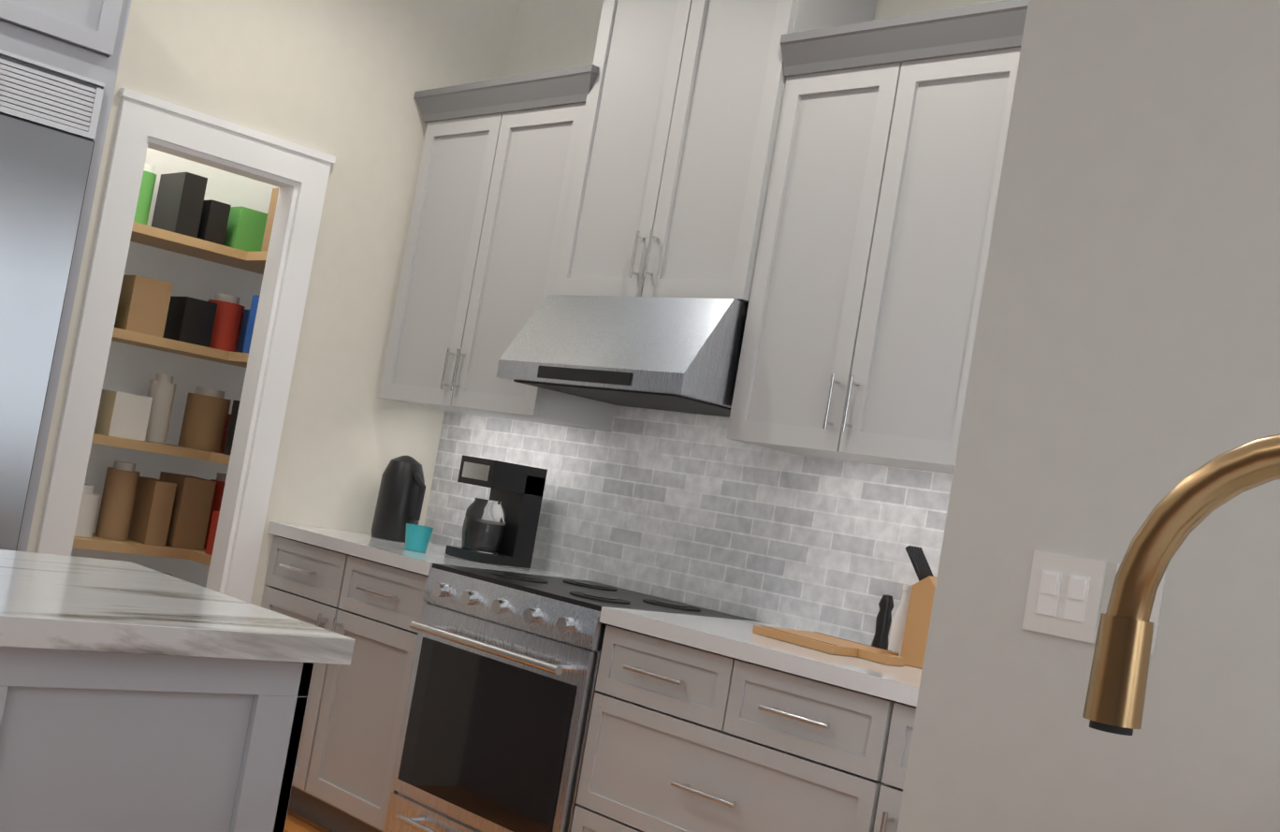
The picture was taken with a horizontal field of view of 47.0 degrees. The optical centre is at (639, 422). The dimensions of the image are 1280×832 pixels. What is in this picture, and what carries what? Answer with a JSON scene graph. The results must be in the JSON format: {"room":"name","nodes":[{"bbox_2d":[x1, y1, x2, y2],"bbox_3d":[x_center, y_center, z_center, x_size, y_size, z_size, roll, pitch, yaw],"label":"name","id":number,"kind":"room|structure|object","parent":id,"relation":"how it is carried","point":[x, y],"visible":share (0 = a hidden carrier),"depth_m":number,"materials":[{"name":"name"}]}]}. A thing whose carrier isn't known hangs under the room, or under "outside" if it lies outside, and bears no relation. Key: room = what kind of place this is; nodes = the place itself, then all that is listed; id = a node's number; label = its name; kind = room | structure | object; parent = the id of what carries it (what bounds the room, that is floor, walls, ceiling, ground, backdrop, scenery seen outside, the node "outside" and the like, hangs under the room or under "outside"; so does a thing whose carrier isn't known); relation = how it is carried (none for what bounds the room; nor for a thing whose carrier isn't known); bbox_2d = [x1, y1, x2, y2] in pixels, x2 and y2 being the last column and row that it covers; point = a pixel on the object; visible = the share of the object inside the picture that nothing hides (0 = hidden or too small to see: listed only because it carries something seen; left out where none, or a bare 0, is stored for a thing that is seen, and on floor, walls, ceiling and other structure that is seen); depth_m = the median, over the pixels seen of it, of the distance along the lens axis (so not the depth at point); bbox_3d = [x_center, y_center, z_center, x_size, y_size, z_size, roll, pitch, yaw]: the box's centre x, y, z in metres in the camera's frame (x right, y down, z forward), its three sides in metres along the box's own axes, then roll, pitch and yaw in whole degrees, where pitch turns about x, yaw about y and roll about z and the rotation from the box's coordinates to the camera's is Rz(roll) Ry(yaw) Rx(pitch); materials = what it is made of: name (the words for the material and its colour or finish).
{"room":"kitchen","nodes":[
{"label":"kitchen","id":0,"kind":"room"},
{"bbox_2d":[71,147,279,587],"bbox_3d":[-2.185,-0.407,5.740,1.700,3.060,0.100,12,-4,-43],"label":"wall","id":1,"kind":"structure","parent":0,"point":[131,369],"depth_m":5.95,"materials":[{"name":"paint"}]},
{"bbox_2d":[72,163,251,575],"bbox_3d":[-2.092,-0.076,5.566,1.496,1.872,0.328,12,-4,-43],"label":"shelf unit","id":2,"kind":"object","parent":1,"relation":"attached to","point":[170,515],"depth_m":5.68,"materials":[{"name":"brown wood"}]},
{"bbox_2d":[188,188,279,565],"bbox_3d":[-1.374,0.044,5.662,0.298,1.886,0.518,12,-4,-43],"label":"shelf unit","id":3,"kind":"object","parent":1,"relation":"attached to","point":[255,254],"depth_m":5.81,"materials":[{"name":"brown wood"}]},
{"bbox_2d":[26,0,519,606],"bbox_3d":[-3.562,-0.791,2.858,7.890,3.060,0.100,12,-4,-43],"label":"wall","id":4,"kind":"structure","parent":0,"point":[342,80],"depth_m":5.13,"materials":[{"name":"paint"}]},
{"bbox_2d":[35,87,335,602],"bbox_3d":[-1.545,0.097,4.794,0.763,2.185,0.130,12,-4,-43],"label":"door frame","id":5,"kind":"structure","parent":4,"relation":"attached to","point":[298,174],"depth_m":4.90,"materials":[{"name":"white wood"}]},
{"bbox_2d":[283,808,331,831],"bbox_3d":[-1.459,1.045,0.431,8.390,0.100,9.900,12,-4,-43],"label":"floor","id":6,"kind":"structure","parent":0,"point":[295,821],"depth_m":4.68,"materials":[{"name":"brown wood"}]},
{"bbox_2d":[0,0,131,551],"bbox_3d":[-2.345,-0.288,3.519,1.888,2.545,0.651,12,-4,-43],"label":"fridge","id":7,"kind":"object","parent":6,"relation":"on","point":[59,63],"visible":1,"depth_m":3.87,"materials":[{"name":"grey metal"}]},
{"bbox_2d":[0,650,313,831],"bbox_3d":[-1.357,0.650,2.012,1.516,0.874,0.764,12,-4,-43],"label":"kitchen island","id":8,"kind":"object","parent":6,"relation":"on","point":[135,697],"depth_m":2.11,"materials":[{"name":"grey wood"}]},
{"bbox_2d":[0,549,354,665],"bbox_3d":[-1.281,0.200,2.036,1.568,0.040,0.816,12,-4,-43],"label":"island countertop","id":9,"kind":"structure","parent":8,"relation":"on","point":[68,604],"depth_m":2.19,"materials":[{"name":"white stone"}]},
{"bbox_2d":[261,535,431,831],"bbox_3d":[-0.783,0.897,4.879,0.624,0.874,0.956,12,-4,-43],"label":"base cabinet","id":10,"kind":"object","parent":6,"relation":"on","point":[343,772],"depth_m":4.57,"materials":[{"name":"grey wood"}]},
{"bbox_2d":[268,521,594,581],"bbox_3d":[-0.713,0.445,4.896,0.643,0.040,0.956,12,-4,-43],"label":"countertop","id":11,"kind":"structure","parent":10,"relation":"on","point":[366,546],"depth_m":4.71,"materials":[{"name":"white stone"}]},
{"bbox_2d":[371,455,425,541],"bbox_3d":[-0.827,0.267,5.165,0.160,0.300,0.216,12,-4,-43],"label":"kettle","id":12,"kind":"object","parent":11,"relation":"on","point":[400,497],"visible":0.88,"depth_m":5.12,"materials":[{"name":"black plastic"}]},
{"bbox_2d":[405,523,433,552],"bbox_3d":[-0.723,0.376,4.780,0.090,0.080,0.090,12,-4,-43],"label":"cup","id":13,"kind":"object","parent":11,"relation":"on","point":[417,537],"visible":1,"depth_m":4.75,"materials":[{"name":"teal ceramic"}]},
{"bbox_2d":[445,454,547,567],"bbox_3d":[-0.474,0.294,4.844,0.222,0.330,0.180,12,-4,-43],"label":"coffee maker","id":14,"kind":"object","parent":11,"relation":"on","point":[500,526],"visible":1,"depth_m":4.79,"materials":[{"name":"black plastic"}]},
{"bbox_2d":[382,563,761,831],"bbox_3d":[-0.233,0.932,4.214,0.703,0.921,0.760,12,-4,-43],"label":"range","id":15,"kind":"object","parent":6,"relation":"on","point":[501,690],"visible":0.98,"depth_m":4.01,"materials":[{"name":"silver metal"}]},
{"bbox_2d":[570,621,916,831],"bbox_3d":[0.392,1.030,3.607,0.624,0.874,0.981,12,-4,-43],"label":"base cabinet","id":16,"kind":"object","parent":6,"relation":"on","point":[679,738],"depth_m":3.41,"materials":[{"name":"grey wood"}]},
{"bbox_2d":[599,606,922,707],"bbox_3d":[0.607,0.595,3.467,0.643,0.040,1.410,12,-4,-43],"label":"countertop","id":17,"kind":"structure","parent":16,"relation":"on","point":[731,638],"depth_m":3.42,"materials":[{"name":"white stone"}]},
{"bbox_2d":[752,625,904,666],"bbox_3d":[0.488,0.551,3.627,0.220,0.022,0.400,12,-4,-35],"label":"cutting board","id":18,"kind":"object","parent":17,"relation":"on","point":[825,643],"visible":1,"depth_m":3.57,"materials":[{"name":"brown wood"}]},
{"bbox_2d":[871,594,894,650],"bbox_3d":[0.619,0.513,3.743,0.048,0.152,0.048,12,-4,-43],"label":"pepper mill","id":19,"kind":"object","parent":17,"relation":"on","point":[883,622],"visible":0.77,"depth_m":3.73,"materials":[{"name":"black plastic"}]},
{"bbox_2d":[887,584,911,656],"bbox_3d":[0.655,0.499,3.679,0.048,0.185,0.048,12,-4,-43],"label":"oil bottle","id":20,"kind":"object","parent":17,"relation":"on","point":[897,630],"visible":0.62,"depth_m":3.66,"materials":[{"name":"white"}]},
{"bbox_2d":[900,545,936,668],"bbox_3d":[0.705,0.452,3.574,0.146,0.284,0.100,8,-3,32],"label":"knife block","id":21,"kind":"object","parent":17,"relation":"on","point":[918,620],"visible":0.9,"depth_m":3.54,"materials":[{"name":"brown wood"}]},
{"bbox_2d":[506,0,1003,622],"bbox_3d":[0.364,-0.042,4.421,0.100,3.060,3.238,12,-4,-43],"label":"wall","id":22,"kind":"structure","parent":0,"point":[553,34],"depth_m":5.34,"materials":[{"name":"paint"}]},
{"bbox_2d":[378,65,620,437],"bbox_3d":[-0.421,-0.572,5.040,0.328,1.105,0.887,12,-4,-43],"label":"upper cabinet","id":23,"kind":"object","parent":22,"relation":"attached to","point":[482,231],"depth_m":4.91,"materials":[{"name":"grey wood"}]},
{"bbox_2d":[545,0,876,298],"bbox_3d":[0.232,-0.966,4.430,0.343,1.276,0.820,12,-4,-43],"label":"upper cabinet","id":24,"kind":"object","parent":22,"relation":"attached to","point":[671,93],"depth_m":4.30,"materials":[{"name":"grey wood"}]},
{"bbox_2d":[495,294,748,417],"bbox_3d":[0.039,-0.204,4.332,0.511,0.290,0.800,12,-4,-43],"label":"range hood","id":25,"kind":"object","parent":24,"relation":"attached to","point":[676,354],"visible":0.87,"depth_m":4.12,"materials":[{"name":"silver metal"}]},
{"bbox_2d":[706,0,1028,479],"bbox_3d":[0.710,-0.446,3.784,0.373,1.105,0.843,12,-4,-43],"label":"upper cabinet","id":26,"kind":"object","parent":22,"relation":"attached to","point":[815,183],"depth_m":3.71,"materials":[{"name":"grey wood"}]},
{"bbox_2d":[896,0,1279,831],"bbox_3d":[2.708,0.177,0.982,1.339,3.060,5.004,12,-4,-43],"label":"wall","id":27,"kind":"structure","parent":0,"point":[1123,382],"depth_m":2.17,"materials":[{"name":"paint"}]},
{"bbox_2d":[1022,550,1107,643],"bbox_3d":[0.624,0.256,2.170,0.010,0.120,0.118,12,-4,-43],"label":"switch plate","id":28,"kind":"object","parent":27,"relation":"attached to","point":[1065,592],"visible":1,"depth_m":2.17,"materials":[{"name":"white plastic"}]},
{"bbox_2d":[1115,563,1165,655],"bbox_3d":[0.701,0.264,2.087,0.010,0.120,0.072,12,-4,-43],"label":"switch plate","id":29,"kind":"object","parent":27,"relation":"attached to","point":[1155,613],"visible":0.14,"depth_m":2.06,"materials":[{"name":"white plastic"}]},
{"bbox_2d":[1082,433,1279,735],"bbox_3d":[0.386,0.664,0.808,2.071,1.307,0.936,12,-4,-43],"label":"faucet","id":30,"kind":"object","parent":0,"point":[1185,507],"visible":1,"depth_m":0.89,"materials":[{"name":"gold metal"}]}
]}

